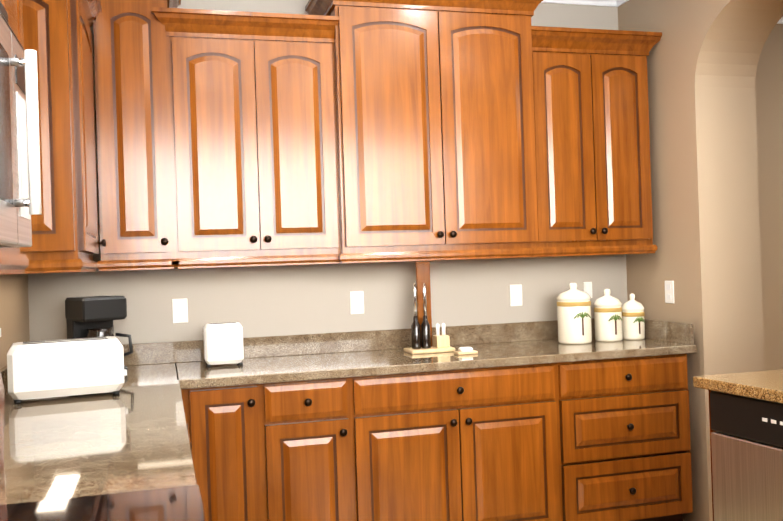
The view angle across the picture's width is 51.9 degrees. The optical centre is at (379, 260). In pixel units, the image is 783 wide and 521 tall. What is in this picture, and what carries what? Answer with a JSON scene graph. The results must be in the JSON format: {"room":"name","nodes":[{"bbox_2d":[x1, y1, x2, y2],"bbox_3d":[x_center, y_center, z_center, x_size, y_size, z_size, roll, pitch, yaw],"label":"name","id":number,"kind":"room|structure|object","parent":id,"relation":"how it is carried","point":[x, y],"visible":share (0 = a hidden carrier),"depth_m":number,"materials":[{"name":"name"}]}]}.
{"room":"kitchen","nodes":[
{"label":"kitchen","id":0,"kind":"room"},
{"bbox_2d":[0,274,29,368],"bbox_3d":[-0.821,-0.044,0.477,0.160,2.850,6.840,-2,0,-15],"label":"wall","id":1,"kind":"structure","parent":0,"point":[14,313],"depth_m":3.28,"materials":[{"name":"beige paint"}]},
{"bbox_2d":[0,366,8,397],"bbox_3d":[-1.272,0.442,2.566,0.021,0.100,2.292,-2,0,-15],"label":"backsplash","id":2,"kind":"structure","parent":1,"relation":"attached to","point":[3,370],"depth_m":2.92,"materials":[{"name":"beige stone"}]},
{"bbox_2d":[0,0,39,259],"bbox_3d":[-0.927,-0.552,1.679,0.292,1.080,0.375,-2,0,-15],"label":"upper cabinet","id":3,"kind":"object","parent":1,"relation":"attached to","point":[19,12],"depth_m":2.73,"materials":[{"name":"brown wood"}]},
{"bbox_2d":[0,1,41,247],"bbox_3d":[-0.720,-0.248,1.138,0.388,0.445,0.750,-2,0,-15],"label":"microwave","id":4,"kind":"object","parent":1,"relation":"attached to","point":[20,189],"visible":1,"depth_m":1.37,"materials":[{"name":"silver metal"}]},
{"bbox_2d":[0,0,103,267],"bbox_3d":[-1.284,-0.536,3.068,0.333,1.080,0.687,-2,0,-15],"label":"upper cabinet","id":5,"kind":"object","parent":1,"relation":"attached to","point":[61,32],"depth_m":2.77,"materials":[{"name":"brown wood"}]},
{"bbox_2d":[28,0,627,343],"bbox_3d":[-0.046,-0.059,4.165,3.595,2.850,0.130,-2,0,-15],"label":"wall","id":6,"kind":"structure","parent":0,"point":[257,301],"depth_m":4.02,"materials":[{"name":"beige paint"}]},
{"bbox_2d":[92,0,195,263],"bbox_3d":[-1.068,-0.622,3.616,0.393,1.240,0.398,-2,0,-15],"label":"upper cabinet","id":7,"kind":"object","parent":6,"relation":"attached to","point":[144,65],"depth_m":3.47,"materials":[{"name":"brown wood"}]},
{"bbox_2d":[172,298,187,322],"bbox_3d":[-0.952,0.240,3.843,0.070,0.115,0.009,-2,0,-15],"label":"electrical outlet","id":8,"kind":"object","parent":6,"relation":"attached to","point":[180,310],"visible":1,"depth_m":3.84,"materials":[{"name":"white plastic"}]},
{"bbox_2d":[188,9,331,263],"bbox_3d":[-0.594,-0.557,3.767,0.740,1.080,0.354,-2,0,-15],"label":"upper cabinet","id":9,"kind":"object","parent":6,"relation":"attached to","point":[256,89],"depth_m":3.60,"materials":[{"name":"brown wood"}]},
{"bbox_2d":[350,291,363,313],"bbox_3d":[-0.113,0.213,4.072,0.070,0.115,0.008,-2,0,-15],"label":"electrical outlet","id":10,"kind":"object","parent":6,"relation":"attached to","point":[356,302],"visible":1,"depth_m":4.07,"materials":[{"name":"white plastic"}]},
{"bbox_2d":[122,318,594,365],"bbox_3d":[-0.104,0.408,4.061,3.020,0.100,0.022,-2,0,-15],"label":"backsplash","id":11,"kind":"structure","parent":6,"relation":"attached to","point":[265,346],"depth_m":4.02,"materials":[{"name":"beige stone"}]},
{"bbox_2d":[305,0,559,255],"bbox_3d":[0.239,-0.664,3.969,1.124,1.240,0.404,-2,0,-15],"label":"upper cabinet","id":12,"kind":"object","parent":6,"relation":"attached to","point":[342,131],"depth_m":3.77,"materials":[{"name":"brown wood"}]},
{"bbox_2d":[510,284,521,305],"bbox_3d":[0.731,0.186,4.302,0.070,0.115,0.009,-2,0,-15],"label":"electrical outlet","id":13,"kind":"object","parent":6,"relation":"attached to","point":[515,294],"visible":1,"depth_m":4.30,"materials":[{"name":"white plastic"}]},
{"bbox_2d":[541,0,610,5],"bbox_3d":[-0.150,-1.424,4.035,2.850,0.115,0.098,-2,0,-15],"label":"crown molding","id":14,"kind":"structure","parent":6,"relation":"attached to","point":[577,2],"depth_m":4.41,"materials":[{"name":"white"}]},
{"bbox_2d":[583,282,591,297],"bbox_3d":[1.145,0.163,4.415,0.050,0.090,0.009,-2,0,-15],"label":"electrical outlet","id":15,"kind":"object","parent":6,"relation":"attached to","point":[588,287],"visible":0.77,"depth_m":4.41,"materials":[{"name":"white plastic"}]},
{"bbox_2d":[552,27,656,251],"bbox_3d":[1.031,-0.609,4.210,0.670,1.080,0.354,-2,0,-15],"label":"upper cabinet","id":16,"kind":"object","parent":6,"relation":"attached to","point":[600,76],"depth_m":4.05,"materials":[{"name":"brown wood"}]},
{"bbox_2d":[618,0,782,520],"bbox_3d":[2.402,-0.147,1.355,0.345,2.850,6.840,-2,0,-15],"label":"wall","id":17,"kind":"structure","parent":0,"point":[703,57],"depth_m":3.93,"materials":[{"name":"beige paint"}]},
{"bbox_2d":[604,0,628,6],"bbox_3d":[2.161,-1.508,1.238,0.098,0.115,6.710,-2,0,-15],"label":"crown molding","id":18,"kind":"structure","parent":17,"relation":"attached to","point":[613,3],"depth_m":4.46,"materials":[{"name":"white"}]},
{"bbox_2d":[665,281,673,303],"bbox_3d":[1.479,0.161,4.106,0.008,0.115,0.070,-2,0,-15],"label":"electrical outlet","id":19,"kind":"object","parent":17,"relation":"attached to","point":[669,291],"visible":1,"depth_m":4.10,"materials":[{"name":"white plastic"}]},
{"bbox_2d":[645,319,693,345],"bbox_3d":[1.424,0.358,4.156,0.022,0.100,0.599,-2,0,-15],"label":"backsplash","id":20,"kind":"structure","parent":17,"relation":"attached to","point":[666,331],"depth_m":4.02,"materials":[{"name":"beige stone"}]},
{"bbox_2d":[755,24,782,370],"bbox_3d":[4.218,-0.196,5.473,5.325,2.850,0.150,-2,0,-15],"label":"wall","id":21,"kind":"structure","parent":0,"point":[769,96],"depth_m":4.90,"materials":[{"name":"beige paint"}]},
{"bbox_3d":[3.071,1.288,1.914,9.500,0.060,7.600,-2,0,-15],"label":"floor","id":22,"kind":"structure","parent":0,"visible":0},
{"bbox_2d":[0,485,205,520],"bbox_3d":[-0.529,0.768,1.179,0.697,1.212,0.754,-2,0,-15],"label":"range","id":23,"kind":"object","parent":22,"relation":"on","point":[183,503],"visible":1,"depth_m":1.48,"materials":[{"name":"glass"}]},
{"bbox_2d":[180,378,287,520],"bbox_3d":[-0.696,0.951,3.578,0.435,0.870,0.630,-2,0,-15],"label":"base cabinet","id":24,"kind":"object","parent":22,"relation":"on","point":[236,429],"depth_m":3.29,"materials":[{"name":"brown wood"}]},
{"bbox_2d":[0,362,199,504],"bbox_3d":[-0.975,0.502,2.646,0.641,0.038,2.292,-2,0,-15],"label":"countertop","id":25,"kind":"structure","parent":24,"relation":"on","point":[138,438],"depth_m":2.10,"materials":[{"name":"beige stone"}]},
{"bbox_2d":[0,371,4,471],"bbox_3d":[-0.907,0.314,1.759,0.125,0.325,0.371,-2,0,-15],"label":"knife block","id":26,"kind":"object","parent":25,"relation":"on","point":[2,390],"visible":1,"depth_m":1.84,"materials":[{"name":"brown wood"}]},
{"bbox_2d":[7,336,126,404],"bbox_3d":[-1.112,0.386,2.881,0.395,0.202,0.180,-2,0,-23],"label":"toaster","id":27,"kind":"object","parent":25,"relation":"on","point":[58,368],"visible":1,"depth_m":2.80,"materials":[{"name":"white plastic"}]},
{"bbox_2d":[65,295,132,371],"bbox_3d":[-1.214,0.324,3.491,0.217,0.335,0.220,-2,0,-40],"label":"coffee maker","id":28,"kind":"object","parent":25,"relation":"on","point":[90,316],"visible":0.5,"depth_m":3.43,"materials":[{"name":"black plastic"}]},
{"bbox_2d":[284,374,375,520],"bbox_3d":[-0.373,0.941,3.667,0.524,0.870,0.630,-2,0,-15],"label":"base cabinet","id":29,"kind":"object","parent":22,"relation":"on","point":[330,459],"depth_m":3.39,"materials":[{"name":"brown wood"}]},
{"bbox_2d":[372,358,567,520],"bbox_3d":[0.243,0.921,3.834,1.042,0.870,0.630,-2,0,-15],"label":"base cabinet","id":30,"kind":"object","parent":22,"relation":"on","point":[528,421],"depth_m":3.56,"materials":[{"name":"brown wood"}]},
{"bbox_2d":[172,338,696,385],"bbox_3d":[0.272,0.464,3.842,2.415,0.038,0.641,-2,0,-15],"label":"countertop","id":31,"kind":"structure","parent":30,"relation":"on","point":[540,349],"depth_m":3.67,"materials":[{"name":"beige stone"}]},
{"bbox_2d":[203,322,243,367],"bbox_3d":[-0.707,0.380,3.646,0.170,0.192,0.135,-2,0,-15],"label":"toaster","id":32,"kind":"object","parent":31,"relation":"on","point":[223,343],"visible":1,"depth_m":3.60,"materials":[{"name":"white plastic"}]},
{"bbox_2d":[404,261,454,353],"bbox_3d":[0.237,0.225,3.933,0.220,0.440,0.140,-2,0,-15],"label":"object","id":33,"kind":"object","parent":31,"relation":"on","point":[421,331],"visible":0.98,"depth_m":3.95,"materials":[{"name":"brown wood"}]},
{"bbox_2d":[454,347,477,354],"bbox_3d":[0.406,0.424,3.790,0.100,0.030,0.060,-2,0,-15],"label":"soap dish","id":34,"kind":"object","parent":31,"relation":"on","point":[465,350],"visible":1,"depth_m":3.77,"materials":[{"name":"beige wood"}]},
{"bbox_2d":[556,283,591,343],"bbox_3d":[0.996,0.267,4.118,0.175,0.308,0.177,-2,0,-15],"label":"canister","id":35,"kind":"object","parent":31,"relation":"on","point":[574,314],"visible":1,"depth_m":4.05,"materials":[{"name":"beige ceramic"}]},
{"bbox_2d":[593,289,622,341],"bbox_3d":[1.185,0.281,4.169,0.144,0.268,0.146,-2,0,-15],"label":"canister","id":36,"kind":"object","parent":31,"relation":"on","point":[608,317],"visible":1,"depth_m":4.11,"materials":[{"name":"beige ceramic"}]},
{"bbox_2d":[622,294,644,339],"bbox_3d":[1.326,0.291,4.207,0.119,0.238,0.122,-2,0,-15],"label":"canister","id":37,"kind":"object","parent":31,"relation":"on","point":[633,321],"visible":0.92,"depth_m":4.16,"materials":[{"name":"beige ceramic"}]},
{"bbox_2d":[564,350,695,520],"bbox_3d":[1.049,0.895,4.054,0.772,0.870,0.630,-2,0,-15],"label":"base cabinet","id":38,"kind":"object","parent":22,"relation":"on","point":[627,442],"depth_m":3.76,"materials":[{"name":"brown wood"}]},
{"bbox_2d":[693,369,782,520],"bbox_3d":[1.920,0.761,1.276,0.682,1.065,3.560,-2,0,-15],"label":"base cabinet","id":39,"kind":"object","parent":22,"relation":"on","point":[765,385],"visible":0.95,"depth_m":2.75,"materials":[{"name":"brown wood"}]},
{"bbox_2d":[710,391,782,520],"bbox_3d":[1.441,0.880,2.642,0.428,0.866,0.486,-2,0,-15],"label":"dishwasher","id":40,"kind":"object","parent":22,"relation":"on","point":[747,452],"visible":0.9,"depth_m":2.67,"materials":[{"name":"silver metal"}]}
]}

